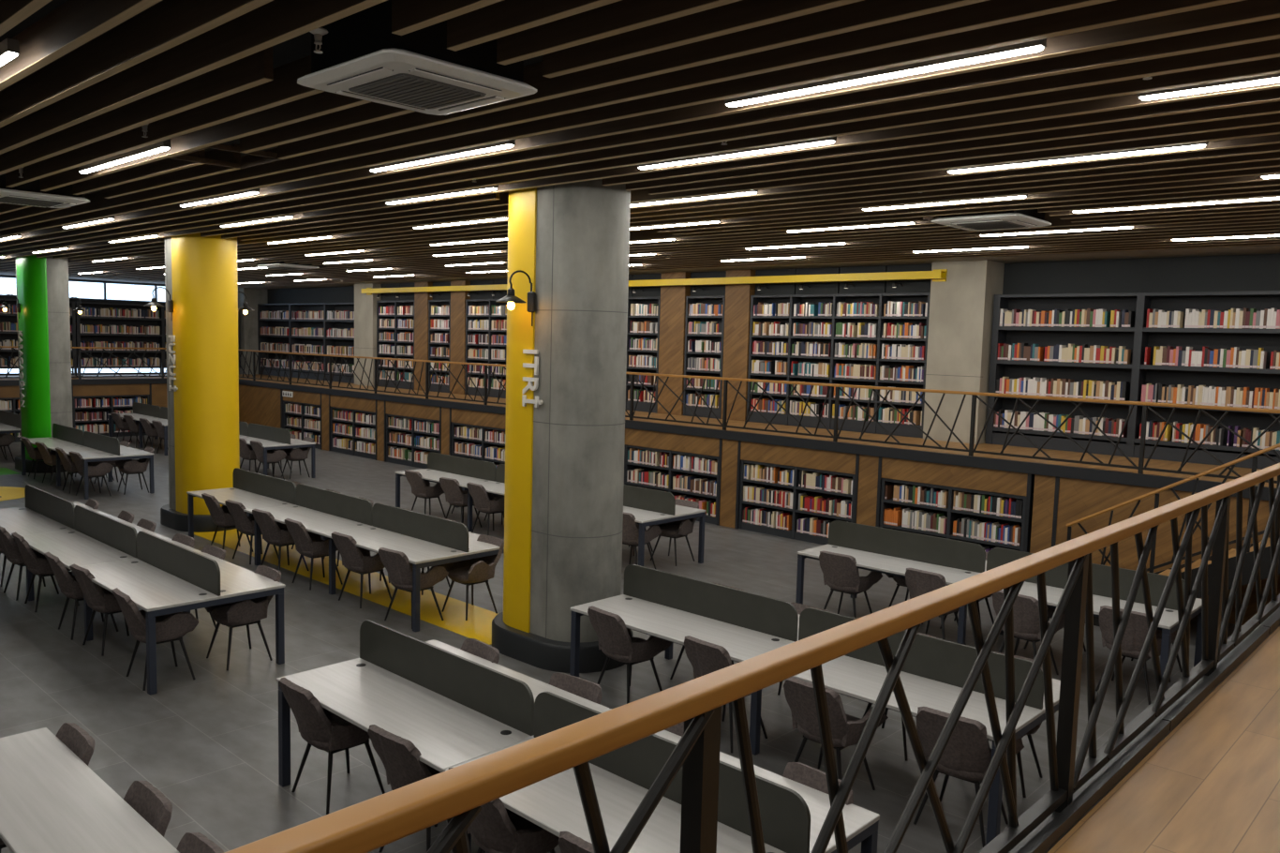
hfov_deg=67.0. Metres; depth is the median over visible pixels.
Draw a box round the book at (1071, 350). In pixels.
[1070,346,1072,362]
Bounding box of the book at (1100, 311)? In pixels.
[1097,309,1106,327]
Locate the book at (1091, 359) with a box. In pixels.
[1088,345,1094,362]
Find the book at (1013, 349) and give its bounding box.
[1012,342,1017,359]
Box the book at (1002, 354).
[1000,345,1003,359]
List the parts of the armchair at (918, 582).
backrest, leg, leg, leg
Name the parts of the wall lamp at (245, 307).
lamp shade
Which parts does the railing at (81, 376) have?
post, handrail, rail, post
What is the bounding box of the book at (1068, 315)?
[1067,311,1070,327]
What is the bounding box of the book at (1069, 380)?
[1067,379,1074,397]
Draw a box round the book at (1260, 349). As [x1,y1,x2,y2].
[1257,347,1263,368]
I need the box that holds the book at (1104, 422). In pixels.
[1101,420,1105,435]
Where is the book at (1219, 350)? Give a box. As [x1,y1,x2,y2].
[1217,349,1220,367]
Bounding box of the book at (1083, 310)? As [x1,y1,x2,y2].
[1080,309,1086,327]
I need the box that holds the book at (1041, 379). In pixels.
[1039,377,1046,395]
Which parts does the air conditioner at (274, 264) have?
panel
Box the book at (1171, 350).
[1168,349,1173,365]
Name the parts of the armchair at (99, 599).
leg, backrest, seat, leg, armrest, leg frame, armrest, leg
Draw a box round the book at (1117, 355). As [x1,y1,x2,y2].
[1116,349,1118,363]
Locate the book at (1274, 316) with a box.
[1272,311,1277,328]
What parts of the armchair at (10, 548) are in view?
leg, backrest, seat, leg, armrest, leg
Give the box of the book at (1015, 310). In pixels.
[1012,309,1020,326]
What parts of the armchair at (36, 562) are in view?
leg, backrest, leg, armrest, leg frame, seat, armrest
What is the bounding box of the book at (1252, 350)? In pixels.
[1249,349,1253,368]
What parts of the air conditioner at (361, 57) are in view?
panel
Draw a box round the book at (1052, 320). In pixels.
[1051,310,1054,326]
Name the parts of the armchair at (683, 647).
leg, backrest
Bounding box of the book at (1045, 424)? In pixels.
[1043,413,1051,431]
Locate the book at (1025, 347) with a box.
[1023,345,1030,360]
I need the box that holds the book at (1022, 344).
[1020,342,1028,360]
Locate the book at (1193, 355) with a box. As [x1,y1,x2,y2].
[1190,351,1195,366]
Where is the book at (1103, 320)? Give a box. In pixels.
[1101,312,1104,327]
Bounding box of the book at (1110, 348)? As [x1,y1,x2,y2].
[1108,346,1116,363]
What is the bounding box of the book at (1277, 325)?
[1275,309,1279,328]
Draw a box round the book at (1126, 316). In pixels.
[1124,312,1129,327]
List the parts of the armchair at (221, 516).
leg, backrest, seat, leg, armrest, armrest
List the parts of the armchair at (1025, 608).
leg, backrest, leg, seat, leg frame, leg, armrest, leg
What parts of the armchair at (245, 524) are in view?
leg, backrest, seat, leg, armrest, leg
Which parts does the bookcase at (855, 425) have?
shelf, shelf, shelf, shelf, shelf, shelf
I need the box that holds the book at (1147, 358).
[1144,346,1150,364]
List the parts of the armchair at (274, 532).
leg, backrest, armrest, seat, leg, leg frame, armrest, leg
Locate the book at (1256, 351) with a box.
[1252,349,1258,368]
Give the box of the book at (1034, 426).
[1032,414,1035,430]
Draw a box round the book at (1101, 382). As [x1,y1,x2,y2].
[1099,381,1105,399]
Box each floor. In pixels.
[0,373,1279,852]
[0,434,1242,852]
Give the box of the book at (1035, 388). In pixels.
[1034,380,1040,395]
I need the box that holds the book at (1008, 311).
[1006,310,1012,326]
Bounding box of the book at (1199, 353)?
[1196,351,1202,366]
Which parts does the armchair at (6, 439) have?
armrest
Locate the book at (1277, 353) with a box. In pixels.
[1275,352,1279,369]
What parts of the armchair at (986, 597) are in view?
leg, leg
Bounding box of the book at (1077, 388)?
[1075,381,1078,398]
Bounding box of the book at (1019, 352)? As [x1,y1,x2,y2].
[1018,342,1021,360]
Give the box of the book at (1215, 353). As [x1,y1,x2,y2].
[1212,349,1218,367]
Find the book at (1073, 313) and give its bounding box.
[1071,310,1074,327]
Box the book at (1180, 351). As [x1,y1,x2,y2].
[1177,350,1182,365]
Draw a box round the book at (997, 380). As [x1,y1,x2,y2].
[995,379,999,393]
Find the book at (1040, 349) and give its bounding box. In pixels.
[1037,346,1043,360]
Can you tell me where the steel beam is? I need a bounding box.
[361,268,947,295]
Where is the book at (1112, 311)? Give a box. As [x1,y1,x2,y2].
[1109,310,1115,327]
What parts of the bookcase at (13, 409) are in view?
panel, shelf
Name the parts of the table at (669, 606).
leg, leg, leg, frame, leg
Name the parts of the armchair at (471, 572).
leg, armrest, seat, leg, leg frame, leg, armrest, backrest, leg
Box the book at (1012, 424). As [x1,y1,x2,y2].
[1010,412,1014,428]
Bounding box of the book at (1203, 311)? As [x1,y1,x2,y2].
[1200,309,1207,327]
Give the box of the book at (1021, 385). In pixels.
[1020,380,1024,394]
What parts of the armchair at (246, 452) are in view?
backrest, seat, armrest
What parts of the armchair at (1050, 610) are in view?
seat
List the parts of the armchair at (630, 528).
leg, backrest, seat, leg, armrest, leg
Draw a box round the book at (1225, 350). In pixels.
[1222,349,1227,367]
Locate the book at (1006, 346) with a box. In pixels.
[1004,344,1008,359]
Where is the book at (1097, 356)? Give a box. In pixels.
[1095,347,1101,363]
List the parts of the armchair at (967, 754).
leg, leg, backrest, seat, leg frame, leg, armrest, leg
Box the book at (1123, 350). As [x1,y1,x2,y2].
[1120,348,1127,363]
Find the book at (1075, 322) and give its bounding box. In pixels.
[1073,309,1077,327]
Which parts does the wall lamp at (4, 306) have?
lamp shade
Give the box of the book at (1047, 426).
[1045,414,1049,431]
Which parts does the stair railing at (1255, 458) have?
post, post, handrail, rail, post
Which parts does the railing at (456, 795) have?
post, post, rail, post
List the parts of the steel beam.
plate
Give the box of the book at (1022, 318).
[1021,309,1024,326]
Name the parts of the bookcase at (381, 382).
shelf, shelf, shelf, shelf, shelf, shelf, panel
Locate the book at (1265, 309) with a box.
[1263,308,1268,328]
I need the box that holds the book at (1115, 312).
[1113,309,1120,327]
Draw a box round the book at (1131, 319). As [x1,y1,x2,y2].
[1128,311,1134,327]
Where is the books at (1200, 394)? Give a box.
[0,300,1279,551]
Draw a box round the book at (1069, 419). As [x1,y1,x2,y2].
[1067,417,1073,432]
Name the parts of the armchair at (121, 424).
backrest, armrest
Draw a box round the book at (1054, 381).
[1052,380,1056,396]
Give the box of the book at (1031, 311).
[1028,309,1036,326]
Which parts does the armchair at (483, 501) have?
leg, backrest, armrest, leg, seat, leg frame, armrest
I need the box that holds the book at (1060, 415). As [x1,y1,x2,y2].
[1057,414,1065,431]
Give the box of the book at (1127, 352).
[1123,349,1131,364]
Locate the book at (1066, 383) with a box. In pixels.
[1064,382,1068,397]
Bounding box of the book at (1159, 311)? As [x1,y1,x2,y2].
[1157,310,1164,327]
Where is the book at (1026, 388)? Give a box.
[1025,380,1027,394]
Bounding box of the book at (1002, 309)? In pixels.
[999,308,1007,326]
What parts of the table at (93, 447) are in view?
leg, leg, leg, frame, leg, leg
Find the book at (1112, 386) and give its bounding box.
[1110,384,1115,400]
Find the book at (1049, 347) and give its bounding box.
[1046,345,1050,361]
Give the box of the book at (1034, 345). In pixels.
[1031,343,1038,360]
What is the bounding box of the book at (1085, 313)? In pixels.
[1083,310,1086,327]
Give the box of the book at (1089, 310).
[1086,308,1094,327]
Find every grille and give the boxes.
[0,196,63,207]
[270,267,306,269]
[348,73,486,109]
[956,221,1025,230]
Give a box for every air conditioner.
[0,173,89,208]
[256,261,319,269]
[297,0,537,115]
[931,208,1051,230]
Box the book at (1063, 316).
[1061,311,1065,327]
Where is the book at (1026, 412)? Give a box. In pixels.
[1023,411,1027,429]
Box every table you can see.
[0,410,20,433]
[0,484,284,695]
[0,727,179,852]
[19,423,154,499]
[107,401,167,455]
[186,467,504,631]
[238,420,315,477]
[276,619,879,852]
[394,451,705,565]
[569,564,1060,845]
[795,520,1202,691]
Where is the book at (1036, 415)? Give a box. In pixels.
[1034,414,1039,430]
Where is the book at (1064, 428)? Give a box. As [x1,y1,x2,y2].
[1062,416,1066,431]
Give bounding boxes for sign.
[282,390,292,397]
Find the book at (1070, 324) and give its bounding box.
[1069,311,1072,327]
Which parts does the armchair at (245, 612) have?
leg, armrest, leg, seat, leg frame, armrest, leg, leg, backrest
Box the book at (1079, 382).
[1077,380,1082,398]
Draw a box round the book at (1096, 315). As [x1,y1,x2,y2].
[1095,309,1099,327]
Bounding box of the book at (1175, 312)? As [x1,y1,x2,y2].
[1173,311,1181,327]
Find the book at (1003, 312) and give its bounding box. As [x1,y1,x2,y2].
[1002,312,1004,326]
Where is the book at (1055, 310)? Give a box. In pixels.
[1053,309,1061,326]
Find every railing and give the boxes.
[0,345,166,379]
[224,462,1279,852]
[238,349,1279,483]
[1066,443,1279,573]
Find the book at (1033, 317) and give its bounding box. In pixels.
[1031,310,1034,326]
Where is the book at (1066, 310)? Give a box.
[1064,309,1071,327]
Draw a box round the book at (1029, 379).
[1026,378,1032,395]
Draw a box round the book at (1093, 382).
[1091,381,1096,398]
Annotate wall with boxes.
[0,274,166,375]
[0,383,167,407]
[238,287,267,373]
[238,384,1279,625]
[267,253,1279,493]
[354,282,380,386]
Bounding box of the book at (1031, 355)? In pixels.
[1029,344,1032,360]
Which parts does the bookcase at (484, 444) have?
shelf, shelf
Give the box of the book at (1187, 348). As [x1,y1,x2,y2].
[1184,346,1192,366]
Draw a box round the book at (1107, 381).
[1103,380,1112,399]
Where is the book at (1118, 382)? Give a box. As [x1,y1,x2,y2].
[1116,381,1120,400]
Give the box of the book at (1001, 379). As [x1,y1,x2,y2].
[998,377,1002,393]
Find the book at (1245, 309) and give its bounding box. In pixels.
[1242,307,1249,327]
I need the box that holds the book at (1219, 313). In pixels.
[1217,312,1220,327]
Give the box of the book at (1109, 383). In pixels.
[1107,382,1115,400]
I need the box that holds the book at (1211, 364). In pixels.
[1208,350,1214,367]
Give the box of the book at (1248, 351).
[1244,349,1250,368]
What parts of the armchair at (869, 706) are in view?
leg, leg, leg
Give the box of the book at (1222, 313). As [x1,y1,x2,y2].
[1219,312,1224,327]
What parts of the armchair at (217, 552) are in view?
leg, backrest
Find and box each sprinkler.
[18,166,23,178]
[141,123,148,137]
[309,27,328,53]
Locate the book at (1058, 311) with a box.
[1056,310,1063,326]
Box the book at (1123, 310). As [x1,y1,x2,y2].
[1120,309,1128,327]
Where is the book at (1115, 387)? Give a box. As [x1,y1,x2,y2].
[1113,384,1116,400]
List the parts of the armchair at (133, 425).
backrest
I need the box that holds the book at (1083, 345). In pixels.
[1081,343,1087,362]
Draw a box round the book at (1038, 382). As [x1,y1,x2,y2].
[1036,381,1040,395]
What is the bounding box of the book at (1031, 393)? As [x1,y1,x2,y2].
[1029,378,1033,395]
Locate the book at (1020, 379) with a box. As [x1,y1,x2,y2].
[1018,377,1024,394]
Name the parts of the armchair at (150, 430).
backrest, armrest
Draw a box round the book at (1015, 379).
[1012,378,1017,394]
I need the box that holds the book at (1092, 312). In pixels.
[1089,311,1093,327]
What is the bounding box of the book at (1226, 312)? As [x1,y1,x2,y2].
[1222,311,1228,327]
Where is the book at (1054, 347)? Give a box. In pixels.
[1052,345,1056,361]
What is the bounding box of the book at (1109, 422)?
[1107,420,1112,436]
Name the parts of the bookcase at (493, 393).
shelf, shelf, shelf, shelf, shelf, shelf, panel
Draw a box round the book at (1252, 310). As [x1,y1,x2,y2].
[1249,308,1256,327]
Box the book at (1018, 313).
[1015,312,1019,326]
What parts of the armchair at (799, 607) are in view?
leg, backrest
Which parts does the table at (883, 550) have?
leg, leg, frame, leg, leg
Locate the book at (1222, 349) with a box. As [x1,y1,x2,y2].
[1219,348,1226,367]
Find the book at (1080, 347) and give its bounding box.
[1078,345,1082,362]
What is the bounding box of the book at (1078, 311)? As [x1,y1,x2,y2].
[1075,309,1082,327]
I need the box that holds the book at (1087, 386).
[1086,383,1088,398]
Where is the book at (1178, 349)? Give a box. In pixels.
[1175,346,1181,365]
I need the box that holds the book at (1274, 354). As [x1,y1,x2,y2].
[1272,350,1279,369]
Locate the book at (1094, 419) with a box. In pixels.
[1091,416,1098,434]
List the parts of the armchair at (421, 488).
backrest, armrest, leg, seat, armrest, leg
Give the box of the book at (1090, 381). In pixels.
[1087,380,1096,398]
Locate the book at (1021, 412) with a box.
[1019,411,1025,429]
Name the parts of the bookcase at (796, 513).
shelf, shelf, shelf, panel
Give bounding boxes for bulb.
[150,297,156,311]
[242,301,247,313]
[506,287,514,310]
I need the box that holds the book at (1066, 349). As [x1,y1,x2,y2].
[1064,347,1068,361]
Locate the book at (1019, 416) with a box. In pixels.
[1016,414,1020,428]
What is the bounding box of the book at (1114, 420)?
[1110,418,1116,436]
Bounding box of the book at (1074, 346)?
[1071,344,1078,362]
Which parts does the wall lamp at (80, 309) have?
lamp shade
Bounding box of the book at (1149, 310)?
[1146,308,1153,327]
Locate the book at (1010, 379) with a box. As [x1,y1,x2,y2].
[1009,378,1013,393]
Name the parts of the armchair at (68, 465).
leg, backrest, leg, armrest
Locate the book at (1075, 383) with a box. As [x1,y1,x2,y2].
[1072,382,1076,397]
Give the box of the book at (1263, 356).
[1259,351,1266,369]
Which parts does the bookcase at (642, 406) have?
shelf, shelf, shelf, shelf, shelf, shelf, panel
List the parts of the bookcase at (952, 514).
shelf, shelf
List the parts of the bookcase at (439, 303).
shelf, shelf, shelf, shelf, panel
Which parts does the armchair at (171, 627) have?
leg, backrest, leg, armrest, seat, leg frame, armrest, leg, leg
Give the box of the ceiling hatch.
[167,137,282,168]
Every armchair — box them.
[0,432,15,461]
[0,525,59,600]
[0,537,39,587]
[0,722,94,852]
[11,531,79,611]
[20,436,56,478]
[34,441,74,485]
[44,551,119,639]
[55,446,94,493]
[68,450,113,495]
[69,563,129,655]
[85,498,99,509]
[94,440,130,486]
[110,412,139,443]
[111,587,199,690]
[115,446,154,494]
[118,510,133,522]
[123,414,151,446]
[123,780,172,836]
[136,518,156,531]
[139,417,168,449]
[151,419,163,453]
[171,533,194,547]
[176,832,224,852]
[194,544,225,631]
[201,492,253,551]
[204,565,281,669]
[224,499,278,564]
[238,437,267,475]
[250,440,286,479]
[252,508,308,571]
[271,433,295,474]
[278,677,385,814]
[280,436,313,478]
[284,518,342,590]
[323,496,373,565]
[331,531,391,608]
[359,506,414,580]
[367,724,485,852]
[378,547,448,628]
[404,469,446,517]
[421,516,456,595]
[439,476,481,527]
[440,534,504,620]
[448,767,559,852]
[451,488,467,513]
[460,638,499,663]
[466,482,504,535]
[484,493,503,524]
[548,672,601,704]
[558,831,594,852]
[587,606,672,703]
[622,511,661,569]
[628,523,653,555]
[649,498,699,565]
[664,721,684,736]
[669,582,744,679]
[684,635,767,753]
[777,602,830,695]
[782,761,853,804]
[783,676,888,789]
[818,550,882,618]
[863,629,940,760]
[885,573,940,624]
[905,567,966,644]
[913,706,1024,847]
[939,551,994,628]
[992,589,1065,674]
[994,651,1042,797]
[1023,607,1086,651]
[1095,605,1176,704]
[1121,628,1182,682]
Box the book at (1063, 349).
[1060,347,1065,361]
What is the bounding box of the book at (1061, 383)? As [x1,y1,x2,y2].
[1059,381,1062,397]
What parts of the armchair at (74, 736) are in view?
backrest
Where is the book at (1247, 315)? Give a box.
[1244,311,1250,327]
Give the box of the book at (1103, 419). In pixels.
[1099,417,1105,435]
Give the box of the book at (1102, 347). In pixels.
[1100,345,1108,363]
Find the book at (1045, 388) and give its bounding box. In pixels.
[1043,379,1046,396]
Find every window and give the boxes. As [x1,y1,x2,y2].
[0,275,165,302]
[0,372,166,373]
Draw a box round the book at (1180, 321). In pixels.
[1176,311,1184,327]
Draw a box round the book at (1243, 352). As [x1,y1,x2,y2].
[1240,350,1246,368]
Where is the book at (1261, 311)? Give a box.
[1259,310,1264,328]
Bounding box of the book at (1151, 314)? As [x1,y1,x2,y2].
[1148,312,1152,327]
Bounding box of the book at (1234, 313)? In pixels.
[1232,312,1235,327]
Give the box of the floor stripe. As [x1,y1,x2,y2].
[193,528,498,644]
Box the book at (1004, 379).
[1003,378,1007,393]
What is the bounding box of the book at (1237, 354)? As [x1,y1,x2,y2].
[1235,349,1241,367]
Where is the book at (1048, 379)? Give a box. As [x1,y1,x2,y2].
[1045,378,1051,396]
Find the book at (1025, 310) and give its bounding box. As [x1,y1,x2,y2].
[1023,309,1027,326]
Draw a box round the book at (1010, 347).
[1008,344,1012,359]
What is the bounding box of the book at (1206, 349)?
[1204,347,1210,366]
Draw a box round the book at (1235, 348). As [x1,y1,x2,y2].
[1233,346,1239,367]
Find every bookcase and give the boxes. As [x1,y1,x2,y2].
[0,297,76,375]
[0,397,20,442]
[73,394,149,436]
[74,301,240,375]
[257,302,354,383]
[282,400,320,448]
[330,406,375,459]
[376,299,414,389]
[386,413,439,468]
[428,299,450,392]
[451,421,505,464]
[464,298,506,398]
[624,444,718,524]
[625,296,660,413]
[683,295,725,418]
[738,459,855,544]
[746,292,930,438]
[879,477,1033,551]
[985,290,1279,469]
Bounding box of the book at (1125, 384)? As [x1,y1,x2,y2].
[1121,381,1130,401]
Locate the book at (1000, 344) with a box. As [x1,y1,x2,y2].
[997,342,1004,359]
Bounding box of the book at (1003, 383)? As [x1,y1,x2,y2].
[1001,376,1008,393]
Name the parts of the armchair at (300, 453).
armrest, seat, armrest, backrest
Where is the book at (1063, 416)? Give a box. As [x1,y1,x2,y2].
[1060,415,1066,431]
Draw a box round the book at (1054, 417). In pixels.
[1052,416,1056,431]
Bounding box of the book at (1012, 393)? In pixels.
[1011,379,1013,394]
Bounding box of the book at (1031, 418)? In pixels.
[1028,412,1036,430]
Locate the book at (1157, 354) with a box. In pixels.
[1155,349,1160,365]
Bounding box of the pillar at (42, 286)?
[14,254,73,473]
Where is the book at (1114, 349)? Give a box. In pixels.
[1111,347,1118,363]
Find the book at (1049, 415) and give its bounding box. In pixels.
[1047,414,1051,431]
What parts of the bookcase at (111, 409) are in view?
shelf, shelf, shelf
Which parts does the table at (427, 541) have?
leg, leg, leg, frame, leg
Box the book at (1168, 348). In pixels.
[1165,346,1173,365]
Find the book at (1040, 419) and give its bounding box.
[1038,412,1041,431]
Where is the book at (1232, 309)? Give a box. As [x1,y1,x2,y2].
[1229,308,1235,327]
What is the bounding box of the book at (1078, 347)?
[1075,345,1079,362]
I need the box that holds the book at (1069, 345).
[1067,343,1074,361]
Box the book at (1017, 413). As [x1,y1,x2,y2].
[1013,411,1020,428]
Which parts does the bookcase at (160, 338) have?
shelf, shelf, panel, shelf, shelf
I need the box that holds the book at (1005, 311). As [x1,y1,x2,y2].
[1004,311,1007,326]
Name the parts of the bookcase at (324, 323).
shelf, shelf, shelf, shelf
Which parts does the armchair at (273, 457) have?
backrest, armrest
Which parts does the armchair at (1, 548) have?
leg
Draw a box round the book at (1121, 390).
[1119,381,1122,400]
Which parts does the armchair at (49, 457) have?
backrest, leg, seat, armrest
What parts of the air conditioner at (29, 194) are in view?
panel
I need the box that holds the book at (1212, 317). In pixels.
[1208,310,1217,327]
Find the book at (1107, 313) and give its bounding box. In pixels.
[1103,311,1110,327]
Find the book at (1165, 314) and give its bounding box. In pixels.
[1162,312,1167,327]
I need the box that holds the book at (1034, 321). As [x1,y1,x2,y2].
[1033,311,1038,326]
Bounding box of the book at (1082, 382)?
[1080,381,1084,398]
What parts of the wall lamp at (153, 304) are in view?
lamp shade, arm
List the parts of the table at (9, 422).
frame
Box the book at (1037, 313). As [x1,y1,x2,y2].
[1035,312,1039,326]
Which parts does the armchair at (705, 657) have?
backrest, leg, leg, leg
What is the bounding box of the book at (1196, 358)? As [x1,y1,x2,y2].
[1194,351,1197,366]
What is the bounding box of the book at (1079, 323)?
[1078,311,1082,327]
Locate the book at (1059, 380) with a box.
[1056,378,1062,396]
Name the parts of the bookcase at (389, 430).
shelf, shelf, shelf, panel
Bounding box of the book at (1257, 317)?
[1254,311,1260,328]
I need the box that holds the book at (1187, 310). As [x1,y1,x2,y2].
[1184,308,1192,327]
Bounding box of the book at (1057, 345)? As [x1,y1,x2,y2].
[1055,343,1060,361]
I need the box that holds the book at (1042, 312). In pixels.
[1040,311,1049,326]
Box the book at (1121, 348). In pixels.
[1117,345,1126,363]
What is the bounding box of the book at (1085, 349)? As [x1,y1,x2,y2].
[1083,347,1086,362]
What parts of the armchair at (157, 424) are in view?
backrest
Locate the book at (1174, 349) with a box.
[1172,348,1175,365]
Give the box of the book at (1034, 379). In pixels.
[1031,377,1040,395]
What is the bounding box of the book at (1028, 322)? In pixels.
[1026,309,1034,326]
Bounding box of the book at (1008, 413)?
[1006,412,1011,428]
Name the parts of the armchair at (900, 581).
leg, seat, leg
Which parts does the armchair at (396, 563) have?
leg, backrest, seat, leg, leg frame, armrest, leg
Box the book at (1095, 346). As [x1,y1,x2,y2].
[1092,344,1100,362]
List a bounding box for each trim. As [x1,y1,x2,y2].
[0,378,166,386]
[0,467,18,475]
[0,486,24,501]
[71,383,151,427]
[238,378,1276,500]
[280,388,1059,551]
[380,282,414,300]
[414,281,432,390]
[432,281,450,299]
[449,280,470,394]
[470,279,507,298]
[627,273,661,297]
[657,271,690,415]
[689,270,726,296]
[721,268,755,421]
[754,263,932,295]
[1008,607,1279,852]
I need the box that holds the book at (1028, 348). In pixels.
[1026,346,1030,360]
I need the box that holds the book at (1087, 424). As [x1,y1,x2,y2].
[1085,418,1089,434]
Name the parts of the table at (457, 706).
leg, leg, leg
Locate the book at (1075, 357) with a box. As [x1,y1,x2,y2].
[1073,347,1076,362]
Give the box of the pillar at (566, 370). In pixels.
[491,178,633,672]
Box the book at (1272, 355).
[1269,351,1274,369]
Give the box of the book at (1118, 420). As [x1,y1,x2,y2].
[1115,417,1122,436]
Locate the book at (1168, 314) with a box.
[1165,311,1169,327]
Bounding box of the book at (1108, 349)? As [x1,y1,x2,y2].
[1105,348,1109,363]
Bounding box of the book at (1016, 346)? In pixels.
[1013,344,1017,360]
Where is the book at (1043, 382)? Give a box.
[1041,381,1044,395]
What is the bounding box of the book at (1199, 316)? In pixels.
[1197,312,1201,327]
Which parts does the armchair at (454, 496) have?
backrest, seat, leg, armrest, leg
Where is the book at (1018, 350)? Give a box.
[1016,342,1019,360]
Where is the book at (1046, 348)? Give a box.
[1043,346,1047,361]
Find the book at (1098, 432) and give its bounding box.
[1097,416,1104,435]
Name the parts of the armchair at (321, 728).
leg, backrest, armrest, seat, leg, leg frame, leg, armrest, leg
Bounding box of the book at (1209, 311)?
[1206,310,1210,327]
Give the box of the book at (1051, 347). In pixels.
[1049,345,1053,361]
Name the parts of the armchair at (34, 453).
backrest, leg, armrest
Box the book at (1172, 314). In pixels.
[1170,311,1174,327]
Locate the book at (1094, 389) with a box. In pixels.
[1093,384,1096,399]
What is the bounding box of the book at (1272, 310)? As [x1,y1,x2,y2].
[1269,308,1277,328]
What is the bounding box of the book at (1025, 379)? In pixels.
[1023,377,1029,394]
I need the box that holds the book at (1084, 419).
[1082,417,1087,433]
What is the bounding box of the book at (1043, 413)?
[1041,412,1049,431]
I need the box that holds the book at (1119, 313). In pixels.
[1116,311,1122,327]
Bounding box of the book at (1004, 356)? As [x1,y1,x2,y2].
[1002,343,1010,359]
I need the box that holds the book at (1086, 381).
[1083,379,1088,398]
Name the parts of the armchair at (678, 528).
leg, leg, seat, leg frame, leg, backrest, armrest, leg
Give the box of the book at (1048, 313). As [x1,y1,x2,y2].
[1045,312,1049,326]
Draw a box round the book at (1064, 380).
[1061,378,1070,397]
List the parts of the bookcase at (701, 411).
shelf, shelf, shelf, shelf, shelf, shelf, panel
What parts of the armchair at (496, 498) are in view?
seat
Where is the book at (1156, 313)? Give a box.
[1154,312,1158,327]
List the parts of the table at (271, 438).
leg, frame, leg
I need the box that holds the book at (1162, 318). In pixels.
[1160,312,1164,327]
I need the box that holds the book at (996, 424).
[995,411,998,427]
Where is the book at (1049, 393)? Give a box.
[1047,381,1050,396]
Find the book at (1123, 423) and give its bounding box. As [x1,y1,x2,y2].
[1121,420,1127,437]
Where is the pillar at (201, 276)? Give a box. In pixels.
[160,232,239,532]
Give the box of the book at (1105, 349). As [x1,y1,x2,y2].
[1102,348,1106,363]
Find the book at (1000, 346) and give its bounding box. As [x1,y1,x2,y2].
[998,345,1001,359]
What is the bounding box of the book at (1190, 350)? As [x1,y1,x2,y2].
[1188,349,1194,366]
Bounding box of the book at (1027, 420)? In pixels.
[1025,414,1029,429]
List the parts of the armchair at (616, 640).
leg, backrest, armrest, seat, leg, leg frame, leg, armrest, leg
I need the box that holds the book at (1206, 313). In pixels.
[1204,312,1207,327]
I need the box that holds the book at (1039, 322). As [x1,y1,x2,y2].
[1038,312,1041,326]
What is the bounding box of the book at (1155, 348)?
[1152,346,1159,365]
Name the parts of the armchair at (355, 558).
leg, backrest, armrest, leg, seat, leg frame, leg, armrest, leg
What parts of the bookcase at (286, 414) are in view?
shelf, shelf, panel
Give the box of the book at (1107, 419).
[1104,417,1113,435]
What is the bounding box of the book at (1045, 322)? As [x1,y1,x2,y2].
[1043,312,1046,326]
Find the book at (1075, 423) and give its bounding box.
[1073,415,1078,433]
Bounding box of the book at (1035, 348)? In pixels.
[1034,346,1038,360]
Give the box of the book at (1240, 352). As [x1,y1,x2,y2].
[1237,351,1241,368]
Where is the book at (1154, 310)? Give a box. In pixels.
[1151,308,1159,327]
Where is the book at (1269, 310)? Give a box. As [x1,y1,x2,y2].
[1265,309,1270,328]
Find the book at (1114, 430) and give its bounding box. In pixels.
[1113,421,1116,436]
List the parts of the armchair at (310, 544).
leg, backrest, armrest, leg, seat, leg frame, leg, armrest, leg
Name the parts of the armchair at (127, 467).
leg, leg, armrest, seat, armrest, leg, backrest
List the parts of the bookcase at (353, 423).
shelf, shelf, shelf, panel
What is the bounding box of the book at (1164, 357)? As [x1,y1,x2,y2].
[1161,347,1167,365]
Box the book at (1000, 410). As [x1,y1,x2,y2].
[997,409,1005,427]
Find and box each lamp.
[0,38,19,66]
[0,233,20,240]
[0,293,20,318]
[31,246,68,253]
[62,215,114,228]
[69,297,87,313]
[77,270,103,274]
[78,138,170,173]
[91,256,127,262]
[108,233,158,242]
[135,266,164,269]
[143,286,173,320]
[179,188,259,207]
[219,214,293,227]
[237,258,254,261]
[237,267,267,269]
[238,291,253,313]
[266,272,302,275]
[267,235,332,243]
[294,278,327,281]
[304,249,364,255]
[323,259,372,264]
[347,267,391,271]
[369,139,515,172]
[373,274,414,277]
[385,184,498,204]
[412,216,507,228]
[429,237,507,245]
[432,250,501,256]
[445,261,504,266]
[465,269,507,272]
[495,269,535,326]
[629,220,720,229]
[629,238,676,243]
[629,253,656,255]
[630,189,758,207]
[637,136,836,169]
[720,255,805,261]
[724,38,1046,107]
[744,241,846,249]
[786,221,915,232]
[861,193,1027,210]
[892,282,903,287]
[912,245,1029,253]
[946,141,1207,173]
[979,225,1134,236]
[1071,195,1279,212]
[1137,73,1279,100]
[1170,234,1279,240]
[1259,173,1279,178]
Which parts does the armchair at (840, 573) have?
leg, backrest, leg, seat, leg frame, leg, leg, armrest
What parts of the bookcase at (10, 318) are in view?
panel, shelf, shelf, shelf, shelf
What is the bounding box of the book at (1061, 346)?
[1058,344,1066,361]
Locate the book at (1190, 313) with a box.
[1188,312,1191,327]
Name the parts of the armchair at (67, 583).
backrest, leg, seat, leg, armrest, leg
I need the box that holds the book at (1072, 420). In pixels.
[1070,417,1074,432]
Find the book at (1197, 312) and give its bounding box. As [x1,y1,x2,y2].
[1194,311,1201,327]
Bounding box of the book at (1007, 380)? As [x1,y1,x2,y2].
[1005,378,1009,393]
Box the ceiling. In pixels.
[0,0,1279,289]
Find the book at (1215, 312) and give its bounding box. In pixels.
[1213,311,1220,327]
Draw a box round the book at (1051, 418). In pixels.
[1050,414,1056,431]

